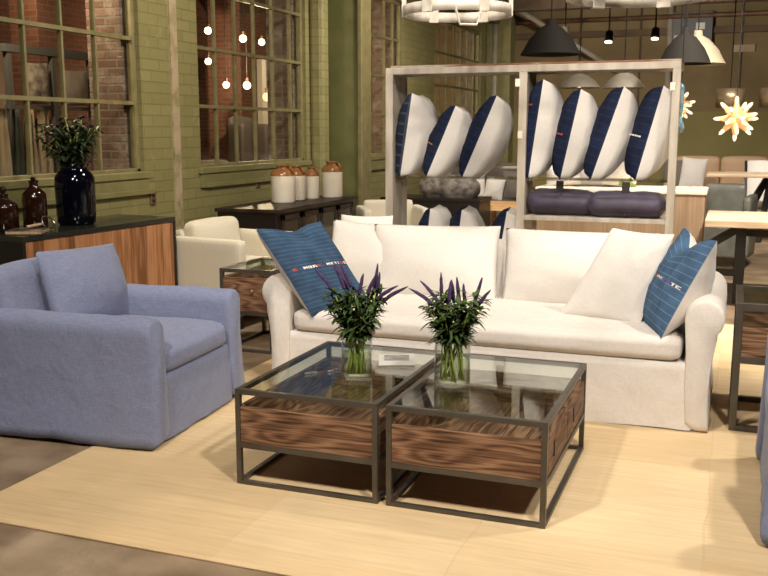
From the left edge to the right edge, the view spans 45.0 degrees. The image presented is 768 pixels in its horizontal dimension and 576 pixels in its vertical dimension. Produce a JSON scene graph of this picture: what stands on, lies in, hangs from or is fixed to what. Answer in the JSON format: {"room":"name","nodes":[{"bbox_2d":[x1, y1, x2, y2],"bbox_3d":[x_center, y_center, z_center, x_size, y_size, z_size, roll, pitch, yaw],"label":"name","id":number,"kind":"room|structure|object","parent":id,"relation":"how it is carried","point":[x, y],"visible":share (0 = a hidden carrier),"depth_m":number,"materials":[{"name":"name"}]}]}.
{"room":"store","nodes":[
{"label":"store","id":0,"kind":"room"},
{"bbox_2d":[8,0,60,132],"bbox_3d":[-4.103,-2.373,11.011,0.400,4.000,0.380,4,10,20],"label":"pillar","id":1,"kind":"structure","parent":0,"point":[42,11],"depth_m":10.78,"materials":[{"name":"red brick"}]},
{"bbox_2d":[0,0,266,170],"bbox_3d":[-5.703,-2.279,10.456,0.200,4.000,22.000,4,10,20],"label":"wall","id":2,"kind":"structure","parent":0,"point":[73,11],"depth_m":16.46,"materials":[{"name":"red brick"}]},
{"bbox_2d":[206,0,241,160],"bbox_3d":[-2.572,-3.054,15.026,0.400,4.000,0.380,4,10,20],"label":"pillar","id":3,"kind":"structure","parent":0,"point":[225,95],"depth_m":14.81,"materials":[{"name":"red brick"}]},
{"bbox_2d":[18,0,486,225],"bbox_3d":[-1.739,-2.030,8.987,0.130,4.000,22.000,4,10,20],"label":"wall","id":4,"kind":"structure","parent":0,"point":[151,30],"depth_m":8.59,"materials":[{"name":"green paint"}]},
{"bbox_2d":[0,0,154,207],"bbox_3d":[-2.797,-1.718,6.079,0.145,2.445,4.110,4,10,20],"label":"window","id":5,"kind":"structure","parent":4,"relation":"in","point":[131,179],"depth_m":7.42,"materials":[{"name":"green paint"}]},
{"bbox_2d":[167,0,183,229],"bbox_3d":[-1.895,-1.927,8.376,0.015,4.000,0.110,4,10,20],"label":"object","id":6,"kind":"structure","parent":4,"relation":"attached to","point":[172,24],"depth_m":8.42,"materials":[{"name":"paint"}]},
{"bbox_2d":[197,0,311,187],"bbox_3d":[-1.366,-2.353,9.831,0.145,2.445,2.480,4,10,20],"label":"window","id":7,"kind":"structure","parent":4,"relation":"in","point":[228,171],"depth_m":9.90,"materials":[{"name":"green paint"}]},
{"bbox_2d":[310,0,328,194],"bbox_3d":[-0.769,-2.388,11.098,0.180,4.000,0.210,4,10,20],"label":"trim","id":8,"kind":"structure","parent":4,"relation":"attached to","point":[318,9],"depth_m":11.01,"materials":[{"name":"green paint"}]},
{"bbox_2d":[371,0,400,169],"bbox_3d":[-0.158,-2.891,13.001,0.145,2.445,2.510,4,10,20],"label":"window","id":9,"kind":"structure","parent":4,"relation":"in","point":[377,159],"depth_m":13.57,"materials":[{"name":"green paint"}]},
{"bbox_2d":[434,22,479,118],"bbox_3d":[1.346,-3.562,16.946,0.145,2.440,3.160,4,10,20],"label":"window","id":10,"kind":"structure","parent":4,"relation":"in","point":[476,90],"depth_m":17.06,"materials":[{"name":"green paint"}]},
{"bbox_2d":[85,0,474,170],"bbox_3d":[-1.959,-2.044,9.069,0.340,4.000,22.000,4,10,20],"label":"wall","id":11,"kind":"structure","parent":0,"point":[109,14],"depth_m":10.84,"materials":[{"name":"brick"}]},
{"bbox_2d":[328,0,357,215],"bbox_3d":[-0.483,-2.444,11.429,0.480,4.000,0.280,4,10,20],"label":"pillar","id":12,"kind":"structure","parent":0,"point":[342,14],"depth_m":11.29,"materials":[{"name":"green paint"}]},
{"bbox_2d":[357,0,370,204],"bbox_3d":[-0.239,-2.429,11.338,0.060,4.000,0.320,4,10,20],"label":"trim","id":13,"kind":"structure","parent":12,"relation":"attached to","point":[363,6],"depth_m":11.30,"materials":[{"name":"green paint"}]},
{"bbox_2d":[0,220,767,575],"bbox_3d":[1.706,-0.418,11.740,19.000,0.100,29.000,4,10,20],"label":"floor","id":14,"kind":"structure","parent":0,"point":[23,551],"depth_m":3.43,"materials":[{"name":"brown concrete"}]},
{"bbox_2d":[0,43,93,175],"bbox_3d":[-3.244,-1.197,9.204,0.400,2.285,1.320,4,10,20],"label":"rack","id":15,"kind":"object","parent":14,"relation":"on","point":[7,49],"visible":0.36,"depth_m":9.00,"materials":[{"name":"grey"}]},
{"bbox_2d":[0,108,12,175],"bbox_3d":[-3.484,-1.158,8.479,0.091,0.950,0.240,4,10,20],"label":"textile","id":16,"kind":"object","parent":15,"relation":"hanging from","point":[6,169],"visible":0.61,"depth_m":8.47,"materials":[{"name":"beige fabric"}]},
{"bbox_2d":[11,109,25,175],"bbox_3d":[-3.417,-1.173,8.656,0.083,0.980,0.200,4,10,20],"label":"textile","id":17,"kind":"object","parent":15,"relation":"hanging from","point":[17,144],"visible":0.54,"depth_m":8.61,"materials":[{"name":"teal fabric"}]},
{"bbox_2d":[23,109,39,174],"bbox_3d":[-3.354,-1.216,8.820,0.091,0.950,0.240,4,10,20],"label":"textile","id":18,"kind":"object","parent":15,"relation":"hanging from","point":[34,144],"visible":0.32,"depth_m":8.80,"materials":[{"name":"beige fabric"}]},
{"bbox_2d":[27,62,50,104],"bbox_3d":[-3.317,-1.951,8.846,0.126,0.400,0.280,7,12,37],"label":"throw pillow","id":19,"kind":"object","parent":15,"relation":"on","point":[38,79],"visible":0.65,"depth_m":8.82,"materials":[{"name":"beige fabric"}]},
{"bbox_2d":[37,110,53,173],"bbox_3d":[-3.280,-1.264,9.011,0.085,0.920,0.260,4,10,20],"label":"textile","id":20,"kind":"object","parent":15,"relation":"hanging from","point":[46,166],"visible":0.42,"depth_m":8.95,"materials":[{"name":"beige fabric"}]},
{"bbox_2d":[65,70,88,106],"bbox_3d":[-3.115,-2.018,9.363,0.125,0.360,0.300,6,11,37],"label":"throw pillow","id":21,"kind":"object","parent":15,"relation":"on","point":[76,81],"visible":0.64,"depth_m":9.32,"materials":[{"name":"brown fabric"}]},
{"bbox_2d":[0,214,177,285],"bbox_3d":[-2.177,-0.032,6.622,0.560,0.850,1.515,5,11,25],"label":"sideboard","id":22,"kind":"object","parent":14,"relation":"on","point":[145,246],"visible":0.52,"depth_m":6.68,"materials":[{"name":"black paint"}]},
{"bbox_2d":[0,186,18,232],"bbox_3d":[-2.486,-0.518,6.061,0.176,0.295,0.176,4,10,20],"label":"glass bottle","id":23,"kind":"object","parent":22,"relation":"on","point":[9,215],"visible":0.91,"depth_m":6.01,"materials":[{"name":"brown glass"}]},
{"bbox_2d":[5,227,48,234],"bbox_3d":[-2.292,-0.365,5.958,0.222,0.028,0.202,-1,10,-5],"label":"book","id":24,"kind":"object","parent":22,"relation":"on","point":[34,230],"visible":0.98,"depth_m":5.87,"materials":[{"name":"brown paper"}]},
{"bbox_2d":[21,177,48,227],"bbox_3d":[-2.352,-0.574,6.239,0.160,0.346,0.160,4,10,20],"label":"glass bottle","id":25,"kind":"object","parent":22,"relation":"on","point":[34,199],"visible":0.89,"depth_m":6.18,"materials":[{"name":"brown glass"}]},
{"bbox_2d":[54,163,95,225],"bbox_3d":[-2.172,-0.661,6.524,0.276,0.422,0.276,4,10,20],"label":"jar","id":26,"kind":"object","parent":22,"relation":"on","point":[74,184],"visible":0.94,"depth_m":6.42,"materials":[{"name":"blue glass"}]},
{"bbox_2d":[34,114,104,164],"bbox_3d":[-2.185,-1.000,6.410,0.465,0.410,0.545,-8,12,-39],"label":"flower bouquet","id":27,"kind":"object","parent":26,"relation":"in","point":[71,148],"visible":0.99,"depth_m":6.38,"materials":[{"name":"green plant"}]},
{"bbox_2d":[176,216,291,329],"bbox_3d":[-1.212,-0.153,7.457,0.730,0.809,0.790,5,11,28],"label":"armchair","id":28,"kind":"object","parent":14,"relation":"on","point":[207,245],"visible":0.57,"depth_m":7.16,"materials":[{"name":"beige fabric"}]},
{"bbox_2d":[183,216,240,239],"bbox_3d":[-1.382,-0.367,7.519,0.225,0.407,0.578,5,11,28],"label":"cushion","id":29,"kind":"object","parent":28,"relation":"on","point":[223,227],"depth_m":7.42,"materials":[{"name":"beige fabric"}]},
{"bbox_2d":[246,255,275,268],"bbox_3d":[-1.164,-0.154,7.430,0.600,0.180,0.580,5,11,28],"label":"seat cushion","id":30,"kind":"object","parent":28,"relation":"on","point":[248,257],"depth_m":7.33,"materials":[{"name":"beige fabric"}]},
{"bbox_2d":[226,116,268,161],"bbox_3d":[-2.058,-1.833,14.616,0.710,1.730,0.620,7,12,35],"label":"wingback chair","id":31,"kind":"object","parent":14,"relation":"on","point":[245,126],"visible":0.42,"depth_m":14.68,"materials":[{"name":"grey fabric"}]},
{"bbox_2d":[219,257,280,353],"bbox_3d":[-0.836,0.112,6.597,0.400,0.575,0.646,4,10,20],"label":"side table","id":32,"kind":"object","parent":14,"relation":"on","point":[248,283],"visible":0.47,"depth_m":6.32,"materials":[{"name":"wood"}]},
{"bbox_2d":[257,59,267,123],"bbox_3d":[-2.123,-2.733,16.870,0.100,2.750,0.500,4,10,20],"label":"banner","id":33,"kind":"object","parent":14,"relation":"on","point":[261,63],"visible":0.21,"depth_m":16.52,"materials":[{"name":"beige"}]},
{"bbox_2d":[215,195,357,238],"bbox_3d":[-0.920,-0.473,9.372,0.660,0.800,1.900,4,10,20],"label":"console","id":34,"kind":"object","parent":14,"relation":"on","point":[266,214],"visible":0.42,"depth_m":8.76,"materials":[{"name":"brown wood"}]},
{"bbox_2d":[271,165,295,202],"bbox_3d":[-0.996,-1.033,9.176,0.251,0.370,0.243,4,10,20],"label":"stoneware crock","id":35,"kind":"object","parent":34,"relation":"on","point":[283,190],"visible":1,"depth_m":9.08,"materials":[{"name":"beige ceramic"}]},
{"bbox_2d":[291,165,305,200],"bbox_3d":[-0.902,-1.074,9.480,0.218,0.350,0.209,4,10,20],"label":"stoneware crock","id":36,"kind":"object","parent":34,"relation":"on","point":[300,176],"visible":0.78,"depth_m":9.40,"materials":[{"name":"beige ceramic"}]},
{"bbox_2d":[305,167,318,198],"bbox_3d":[-0.754,-1.102,9.701,0.164,0.330,0.155,4,10,20],"label":"stoneware crock","id":37,"kind":"object","parent":34,"relation":"on","point":[312,175],"visible":0.91,"depth_m":9.64,"materials":[{"name":"beige ceramic"}]},
{"bbox_2d":[322,161,342,197],"bbox_3d":[-0.551,-1.160,9.895,0.232,0.380,0.223,4,10,20],"label":"stoneware crock","id":38,"kind":"object","parent":34,"relation":"on","point":[332,174],"visible":1,"depth_m":9.81,"materials":[{"name":"beige ceramic"}]},
{"bbox_2d":[0,324,767,575],"bbox_3d":[2.594,0.723,4.687,7.310,0.008,4.950,4,10,20],"label":"floor mat","id":39,"kind":"object","parent":14,"relation":"on","point":[637,500],"visible":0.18,"depth_m":3.71,"materials":[{"name":"carpet"}]},
{"bbox_2d":[0,243,244,449],"bbox_3d":[-1.424,0.228,4.905,1.025,0.880,1.035,3,10,16],"label":"armchair","id":40,"kind":"object","parent":39,"relation":"on","point":[89,355],"visible":1,"depth_m":4.53,"materials":[{"name":"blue fabric"}]},
{"bbox_2d":[35,243,127,314],"bbox_3d":[-1.609,-0.005,5.038,0.277,0.465,0.723,3,10,16],"label":"cushion","id":41,"kind":"object","parent":40,"relation":"on","point":[86,280],"depth_m":4.86,"materials":[{"name":"blue fabric"}]},
{"bbox_2d":[118,315,225,372],"bbox_3d":[-1.338,0.283,4.889,0.826,0.216,0.685,3,10,16],"label":"seat cushion","id":42,"kind":"object","parent":40,"relation":"on","point":[192,343],"depth_m":4.82,"materials":[{"name":"blue fabric"}]},
{"bbox_2d":[235,341,444,503],"bbox_3d":[-0.160,0.575,4.279,0.645,0.420,0.965,4,10,20],"label":"coffee table","id":43,"kind":"object","parent":39,"relation":"on","point":[315,412],"visible":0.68,"depth_m":3.92,"materials":[{"name":"wood"}]},
{"bbox_2d":[341,336,372,380],"bbox_3d":[-0.120,0.304,4.076,0.140,0.185,0.140,4,10,20],"label":"glass vase","id":44,"kind":"object","parent":43,"relation":"on","point":[342,351],"visible":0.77,"depth_m":4.07,"materials":[{"name":"glass"}]},
{"bbox_2d":[314,263,407,374],"bbox_3d":[-0.119,0.136,4.043,0.323,0.487,0.348,-5,11,-27],"label":"flower bouquet","id":45,"kind":"object","parent":44,"relation":"in","point":[357,323],"visible":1,"depth_m":4.01,"materials":[{"name":"green plant"}]},
{"bbox_2d":[379,354,414,365],"bbox_3d":[0.061,0.341,4.401,0.170,0.002,0.220,0,10,1],"label":"leaflet","id":46,"kind":"object","parent":43,"relation":"on","point":[384,359],"visible":1,"depth_m":4.38,"materials":[{"name":"white paper"}]},
{"bbox_2d":[386,353,586,528],"bbox_3d":[0.479,0.615,4.043,0.645,0.420,0.965,4,10,20],"label":"coffee table","id":47,"kind":"object","parent":39,"relation":"on","point":[503,427],"visible":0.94,"depth_m":3.72,"materials":[{"name":"wood"}]},
{"bbox_2d":[434,339,470,388],"bbox_3d":[0.292,0.320,3.965,0.159,0.190,0.159,4,10,20],"label":"glass vase","id":48,"kind":"object","parent":47,"relation":"on","point":[435,352],"visible":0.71,"depth_m":3.95,"materials":[{"name":"glass"}]},
{"bbox_2d":[408,272,491,382],"bbox_3d":[0.280,0.164,3.954,0.364,0.458,0.317,4,10,20],"label":"flower bouquet","id":49,"kind":"object","parent":48,"relation":"in","point":[449,331],"visible":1,"depth_m":3.91,"materials":[{"name":"green plant"}]},
{"bbox_2d":[427,397,551,439],"bbox_3d":[0.479,0.640,4.047,0.593,0.026,0.913,4,10,20],"label":"tray","id":50,"kind":"object","parent":47,"relation":"on","point":[498,406],"depth_m":4.31,"materials":[{"name":"brown wood"}]},
{"bbox_2d":[262,220,726,431],"bbox_3d":[0.666,0.117,5.477,2.544,0.924,1.128,4,10,20],"label":"sofa","id":51,"kind":"object","parent":39,"relation":"on","point":[634,376],"visible":0.62,"depth_m":5.20,"materials":[{"name":"white fabric"}]},
{"bbox_2d":[255,221,366,316],"bbox_3d":[-0.412,-0.118,5.401,0.686,0.518,0.302,-9,13,-43],"label":"throw pillow","id":52,"kind":"object","parent":51,"relation":"on","point":[296,254],"visible":0.88,"depth_m":5.28,"materials":[{"name":"blue fabric"}]},
{"bbox_2d":[332,220,382,290],"bbox_3d":[-0.017,-0.182,5.943,0.763,0.483,0.276,4,10,20],"label":"cushion","id":53,"kind":"object","parent":51,"relation":"on","point":[360,245],"depth_m":5.89,"materials":[{"name":"white fabric"}]},
{"bbox_2d":[341,214,392,224],"bbox_3d":[-0.116,-0.258,6.190,0.361,0.460,0.147,2,10,11],"label":"throw pillow","id":54,"kind":"object","parent":51,"relation":"on","point":[382,219],"visible":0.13,"depth_m":6.14,"materials":[{"name":"white fabric"}]},
{"bbox_2d":[371,224,500,297],"bbox_3d":[0.309,-0.156,5.749,0.828,0.475,0.273,4,10,20],"label":"cushion","id":55,"kind":"object","parent":51,"relation":"on","point":[405,255],"depth_m":5.65,"materials":[{"name":"white fabric"}]},
{"bbox_2d":[294,291,684,360],"bbox_3d":[0.624,0.184,5.375,2.158,0.183,0.886,4,10,20],"label":"seat cushion","id":56,"kind":"object","parent":51,"relation":"on","point":[523,326],"depth_m":4.95,"materials":[{"name":"white fabric"}]},
{"bbox_2d":[501,228,608,303],"bbox_3d":[1.143,-0.105,5.460,0.900,0.456,0.277,4,10,20],"label":"cushion","id":57,"kind":"object","parent":51,"relation":"on","point":[540,266],"depth_m":5.44,"materials":[{"name":"white fabric"}]},
{"bbox_2d":[561,228,674,321],"bbox_3d":[1.263,-0.068,5.048,0.573,0.503,0.230,4,11,24],"label":"throw pillow","id":58,"kind":"object","parent":51,"relation":"on","point":[615,285],"visible":0.98,"depth_m":4.97,"materials":[{"name":"white fabric"}]},
{"bbox_2d":[642,227,716,339],"bbox_3d":[1.539,-0.037,4.851,0.322,0.517,0.544,0,10,1],"label":"throw pillow","id":59,"kind":"object","parent":51,"relation":"on","point":[685,274],"visible":0.84,"depth_m":4.66,"materials":[{"name":"blue fabric"}]},
{"bbox_2d":[728,284,767,432],"bbox_3d":[2.107,0.365,4.812,0.560,0.655,0.600,4,10,20],"label":"side table","id":60,"kind":"object","parent":39,"relation":"on","point":[750,331],"visible":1,"depth_m":4.62,"materials":[{"name":"wood"}]},
{"bbox_2d":[755,334,767,545],"bbox_3d":[2.021,0.453,3.581,1.025,0.880,1.035,4,10,20],"label":"armchair","id":61,"kind":"object","parent":39,"relation":"on","point":[761,449],"visible":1,"depth_m":3.88,"materials":[{"name":"blue fabric"}]},
{"bbox_2d":[356,199,427,225],"bbox_3d":[0.094,-0.633,10.589,0.760,0.710,0.670,-2,10,-9],"label":"armchair","id":62,"kind":"object","parent":14,"relation":"on","point":[370,208],"visible":0.26,"depth_m":10.74,"materials":[{"name":"beige fabric"}]},
{"bbox_2d":[380,194,491,225],"bbox_3d":[0.676,-0.857,12.058,1.320,0.660,0.620,4,10,20],"label":"base cabinet","id":63,"kind":"object","parent":14,"relation":"on","point":[482,204],"visible":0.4,"depth_m":11.70,"materials":[{"name":"black wood"}]},
{"bbox_2d":[419,175,480,198],"bbox_3d":[0.836,-1.282,11.925,0.805,0.363,0.512,4,10,20],"label":"cushion","id":64,"kind":"object","parent":63,"relation":"on","point":[429,187],"visible":0.81,"depth_m":11.71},
{"bbox_2d":[421,163,534,223],"bbox_3d":[1.493,-1.473,14.676,1.640,1.000,0.950,4,10,20],"label":"sofa","id":65,"kind":"object","parent":14,"relation":"on","point":[495,171],"visible":0.04,"depth_m":14.71,"materials":[{"name":"beige fabric"}]},
{"bbox_2d":[483,179,505,199],"bbox_3d":[1.697,-1.527,14.264,0.281,0.388,0.227,8,12,38],"label":"throw pillow","id":66,"kind":"object","parent":65,"relation":"on","point":[494,188],"visible":0.7,"depth_m":14.20,"materials":[{"name":"white fabric"}]},
{"bbox_2d":[485,163,516,185],"bbox_3d":[1.938,-1.683,14.834,0.690,0.640,0.260,4,10,20],"label":"cushion","id":67,"kind":"object","parent":65,"relation":"on","point":[495,171],"depth_m":14.71,"materials":[{"name":"beige fabric"}]},
{"bbox_2d":[502,171,516,198],"bbox_3d":[1.988,-1.586,14.321,0.360,0.441,0.210,4,10,20],"label":"throw pillow","id":68,"kind":"object","parent":65,"relation":"on","point":[510,187],"visible":0.46,"depth_m":14.27,"materials":[{"name":"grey fabric"}]},
{"bbox_2d":[386,59,684,246],"bbox_3d":[0.991,-0.554,6.427,1.970,1.945,0.346,4,10,20],"label":"display rack","id":69,"kind":"object","parent":14,"relation":"on","point":[396,76],"visible":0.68,"depth_m":6.21,"materials":[{"name":"brown wood"}]},
{"bbox_2d":[395,93,437,175],"bbox_3d":[0.234,-1.109,6.716,0.320,0.579,0.460,2,10,11],"label":"pillow","id":70,"kind":"object","parent":69,"relation":"on","point":[417,117],"visible":0.9,"depth_m":6.52,"materials":[{"name":"fabric"}]},
{"bbox_2d":[418,204,451,225],"bbox_3d":[0.374,-0.316,6.796,0.312,0.567,0.462,1,10,9],"label":"pillow","id":71,"kind":"object","parent":69,"relation":"on","point":[438,215],"visible":0.29,"depth_m":6.56,"materials":[{"name":"fabric"}]},
{"bbox_2d":[423,105,471,177],"bbox_3d":[0.467,-1.047,6.647,0.349,0.502,0.460,2,10,11],"label":"pillow","id":72,"kind":"object","parent":69,"relation":"on","point":[446,140],"visible":0.88,"depth_m":6.46,"materials":[{"name":"fabric"}]},
{"bbox_2d":[394,175,516,179],"bbox_3d":[0.538,-0.785,6.569,0.898,0.008,0.310,4,10,20],"label":"glass shelf","id":73,"kind":"object","parent":69,"relation":"attached to","point":[396,177],"depth_m":6.59,"materials":[{"name":"clear glass"}]},
{"bbox_2d":[449,205,484,225],"bbox_3d":[0.589,-0.302,6.721,0.324,0.566,0.465,1,10,4],"label":"pillow","id":74,"kind":"object","parent":69,"relation":"on","point":[468,215],"visible":0.28,"depth_m":6.49,"materials":[{"name":"fabric"}]},
{"bbox_2d":[459,95,513,177],"bbox_3d":[0.727,-1.064,6.548,0.370,0.564,0.460,2,10,11],"label":"pillow","id":75,"kind":"object","parent":69,"relation":"on","point":[489,134],"visible":0.98,"depth_m":6.37,"materials":[{"name":"fabric"}]},
{"bbox_2d":[491,207,515,238],"bbox_3d":[0.880,-0.283,6.613,0.316,0.563,0.464,1,10,9],"label":"pillow","id":76,"kind":"object","parent":69,"relation":"on","point":[506,218],"visible":0.21,"depth_m":6.37,"materials":[{"name":"fabric"}]},
{"bbox_2d":[526,79,563,177],"bbox_3d":[1.091,-1.093,6.392,0.314,0.655,0.460,2,10,11],"label":"pillow","id":77,"kind":"object","parent":69,"relation":"on","point":[546,102],"visible":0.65,"depth_m":6.19,"materials":[{"name":"fabric"}]},
{"bbox_2d":[527,181,592,214],"bbox_3d":[1.222,-0.623,6.353,0.463,0.235,0.302,4,10,20],"label":"velvet cushion","id":78,"kind":"object","parent":69,"relation":"on","point":[559,200],"visible":0.79,"depth_m":6.25,"materials":[{"name":"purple fabric"}]},
{"bbox_2d":[552,89,597,178],"bbox_3d":[1.303,-1.048,6.324,0.327,0.589,0.471,1,10,4],"label":"pillow","id":79,"kind":"object","parent":69,"relation":"on","point":[577,118],"visible":0.77,"depth_m":6.13,"materials":[{"name":"fabric"}]},
{"bbox_2d":[524,212,664,224],"bbox_3d":[1.436,-0.475,6.274,0.917,0.030,0.340,4,10,20],"label":"shelf","id":80,"kind":"object","parent":69,"relation":"attached to","point":[528,216],"depth_m":6.13,"materials":[{"name":"brown wood"}]},
{"bbox_2d":[528,177,666,182],"bbox_3d":[1.438,-0.728,6.236,0.916,0.008,0.310,4,10,20],"label":"glass shelf","id":81,"kind":"object","parent":69,"relation":"attached to","point":[530,180],"depth_m":6.19,"materials":[{"name":"clear glass"}]},
{"bbox_2d":[584,86,637,179],"bbox_3d":[1.528,-1.040,6.243,0.352,0.602,0.460,2,10,11],"label":"pillow","id":82,"kind":"object","parent":69,"relation":"on","point":[615,117],"visible":0.87,"depth_m":6.05,"materials":[{"name":"fabric"}]},
{"bbox_2d":[588,182,665,217],"bbox_3d":[1.617,-0.589,6.152,0.500,0.235,0.304,4,10,20],"label":"velvet cushion","id":83,"kind":"object","parent":69,"relation":"on","point":[625,203],"visible":0.99,"depth_m":6.04,"materials":[{"name":"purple fabric"}]},
{"bbox_2d":[624,85,671,179],"bbox_3d":[1.774,-1.025,6.148,0.336,0.602,0.460,2,10,11],"label":"pillow","id":84,"kind":"object","parent":69,"relation":"on","point":[647,150],"visible":0.77,"depth_m":5.96,"materials":[{"name":"fabric"}]},
{"bbox_2d":[535,184,708,242],"bbox_3d":[2.397,-0.552,9.408,1.635,0.945,0.655,4,10,20],"label":"plinth","id":85,"kind":"object","parent":14,"relation":"on","point":[690,201],"visible":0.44,"depth_m":8.98,"materials":[{"name":"beige wood"}]},
{"bbox_2d":[663,155,767,211],"bbox_3d":[6.333,-1.788,16.353,2.640,1.060,1.000,4,10,20],"label":"sofa","id":86,"kind":"object","parent":14,"relation":"on","point":[728,163],"visible":0.14,"depth_m":16.64,"materials":[{"name":"beige fabric"}]},
{"bbox_2d":[678,157,707,186],"bbox_3d":[5.435,-2.002,16.319,0.457,0.614,0.232,5,11,26],"label":"throw pillow","id":87,"kind":"object","parent":86,"relation":"on","point":[693,170],"visible":0.81,"depth_m":16.26,"materials":[{"name":"white fabric"}]},
{"bbox_2d":[677,155,719,186],"bbox_3d":[5.711,-2.069,16.933,0.790,0.700,0.260,4,10,20],"label":"cushion","id":88,"kind":"object","parent":86,"relation":"on","point":[713,163],"depth_m":16.73,"materials":[{"name":"beige fabric"}]},
{"bbox_2d":[720,156,767,183],"bbox_3d":[6.460,-2.022,16.655,0.790,0.700,0.260,4,10,20],"label":"cushion","id":89,"kind":"object","parent":86,"relation":"on","point":[728,163],"depth_m":16.58,"materials":[{"name":"beige fabric"}]},
{"bbox_2d":[704,183,757,268],"bbox_3d":[3.815,-0.714,10.459,0.670,0.911,0.633,5,11,28],"label":"lounge chair","id":90,"kind":"object","parent":14,"relation":"on","point":[720,196],"visible":0.37,"depth_m":10.49,"materials":[{"name":"grey fabric"}]},
{"bbox_2d":[705,210,767,303],"bbox_3d":[4.048,-0.223,8.046,2.400,0.750,1.050,4,10,20],"label":"dining table","id":91,"kind":"object","parent":14,"relation":"on","point":[737,222],"visible":0.77,"depth_m":8.10,"materials":[{"name":"brown wood"}]},
{"bbox_2d":[706,171,767,242],"bbox_3d":[5.761,-1.087,12.681,2.580,0.934,0.900,4,10,20],"label":"dining table","id":92,"kind":"object","parent":14,"relation":"on","point":[763,185],"visible":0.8,"depth_m":12.66,"materials":[{"name":"brown wood"}]},
{"bbox_2d":[744,160,767,209],"bbox_3d":[5.652,-1.357,13.810,0.583,1.060,0.592,4,10,20],"label":"dining chair","id":93,"kind":"object","parent":14,"relation":"on","point":[752,184],"visible":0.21,"depth_m":13.97,"materials":[{"name":"white fabric"}]},
{"bbox_2d":[485,13,515,162],"bbox_3d":[2.341,-3.695,18.808,0.500,4.000,0.420,4,10,20],"label":"pillar","id":94,"kind":"structure","parent":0,"point":[506,27],"depth_m":18.49,"materials":[{"name":"green paint"}]},
{"bbox_2d":[371,1,767,187],"bbox_3d":[4.375,-3.626,18.397,19.000,4.000,0.230,4,10,20],"label":"wall","id":95,"kind":"structure","parent":0,"point":[701,83],"depth_m":17.76,"materials":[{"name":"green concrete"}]},
{"bbox_2d":[515,25,767,39],"bbox_3d":[7.510,-4.745,16.866,11.200,0.120,0.100,4,10,20],"label":"trim","id":96,"kind":"structure","parent":95,"relation":"attached to","point":[746,28],"depth_m":17.78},
{"bbox_2d":[672,11,713,40],"bbox_3d":[5.799,-4.707,17.446,0.720,0.950,0.175,4,10,20],"label":"box","id":97,"kind":"object","parent":95,"relation":"attached to","point":[706,24],"visible":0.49,"depth_m":17.31,"materials":[{"name":"grey paint"}]},
{"bbox_2d":[664,6,674,89],"bbox_3d":[5.415,-4.415,17.612,0.116,2.080,0.116,4,10,20],"label":"pipe","id":98,"kind":"object","parent":97,"relation":"attached to","point":[671,10],"visible":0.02,"depth_m":17.51,"materials":[{"name":"grey metal"}]},
{"bbox_2d":[518,10,767,24],"bbox_3d":[7.644,-4.966,16.615,10.600,0.087,0.087,4,10,20],"label":"pipe","id":99,"kind":"object","parent":98,"relation":"attached to","point":[760,12],"visible":1,"depth_m":17.54,"materials":[{"name":"black metal"}]},
{"bbox_3d":[1.706,-4.460,11.054,19.000,0.100,29.000,4,10,20],"label":"ceiling","id":100,"kind":"structure","parent":0,"visible":0},
{"bbox_2d":[402,0,512,25],"bbox_3d":[0.411,-2.408,5.069,0.616,1.946,0.614,4,10,20],"label":"chandelier","id":101,"kind":"object","parent":100,"relation":"hanging from","point":[424,10],"visible":1,"depth_m":5.06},
{"bbox_2d":[520,0,580,56],"bbox_3d":[1.575,-3.090,8.628,0.570,1.790,0.570,4,10,20],"label":"pendant lamp","id":102,"kind":"object","parent":100,"relation":"hanging from","point":[550,40],"visible":1,"depth_m":8.61,"materials":[{"name":"grey metal"}]},
{"bbox_2d":[557,6,600,88],"bbox_3d":[1.981,-3.052,9.238,0.440,2.070,0.440,4,10,20],"label":"pendant lamp","id":103,"kind":"object","parent":100,"relation":"hanging from","point":[576,81],"visible":0.8,"depth_m":9.29,"materials":[{"name":"grey metal"}]},
{"bbox_2d":[602,8,644,88],"bbox_3d":[2.333,-2.975,8.846,0.410,2.090,0.410,4,10,20],"label":"pendant lamp","id":104,"kind":"object","parent":100,"relation":"hanging from","point":[628,80],"visible":0.8,"depth_m":8.90,"materials":[{"name":"metal"}]},
{"bbox_2d":[496,0,767,12],"bbox_3d":[6.967,-5.001,15.502,11.300,0.320,0.280,4,10,20],"label":"beam","id":105,"kind":"structure","parent":100,"relation":"attached to","point":[518,5],"depth_m":16.86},
{"bbox_2d":[566,0,705,8],"bbox_3d":[1.033,-2.138,3.578,0.578,1.980,0.576,4,10,20],"label":"chandelier","id":106,"kind":"object","parent":100,"relation":"hanging from","point":[594,4],"visible":1,"depth_m":3.98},
{"bbox_2d":[661,4,711,65],"bbox_3d":[2.713,-2.962,8.216,0.470,1.905,0.470,4,10,20],"label":"pendant lamp","id":107,"kind":"object","parent":100,"relation":"hanging from","point":[695,53],"visible":0.8,"depth_m":8.23,"materials":[{"name":"grey metal"}]},
{"bbox_2d":[693,2,725,65],"bbox_3d":[3.047,-3.097,8.878,0.540,1.860,0.540,4,10,20],"label":"pendant lamp","id":108,"kind":"object","parent":100,"relation":"hanging from","point":[713,52],"visible":0.39,"depth_m":8.88,"materials":[{"name":"white metal"}]},
{"bbox_2d":[715,0,744,107],"bbox_3d":[3.711,-3.048,9.771,0.290,2.255,0.290,4,10,20],"label":"drum pendant","id":109,"kind":"object","parent":100,"relation":"hanging from","point":[727,96],"visible":0.85,"depth_m":9.83,"materials":[{"name":"metal"}]},
{"bbox_2d":[713,0,757,140],"bbox_3d":[3.497,-2.740,8.996,0.379,2.603,0.379,-9,13,-44],"label":"star lantern","id":110,"kind":"object","parent":100,"relation":"hanging from","point":[737,117],"visible":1,"depth_m":9.14,"materials":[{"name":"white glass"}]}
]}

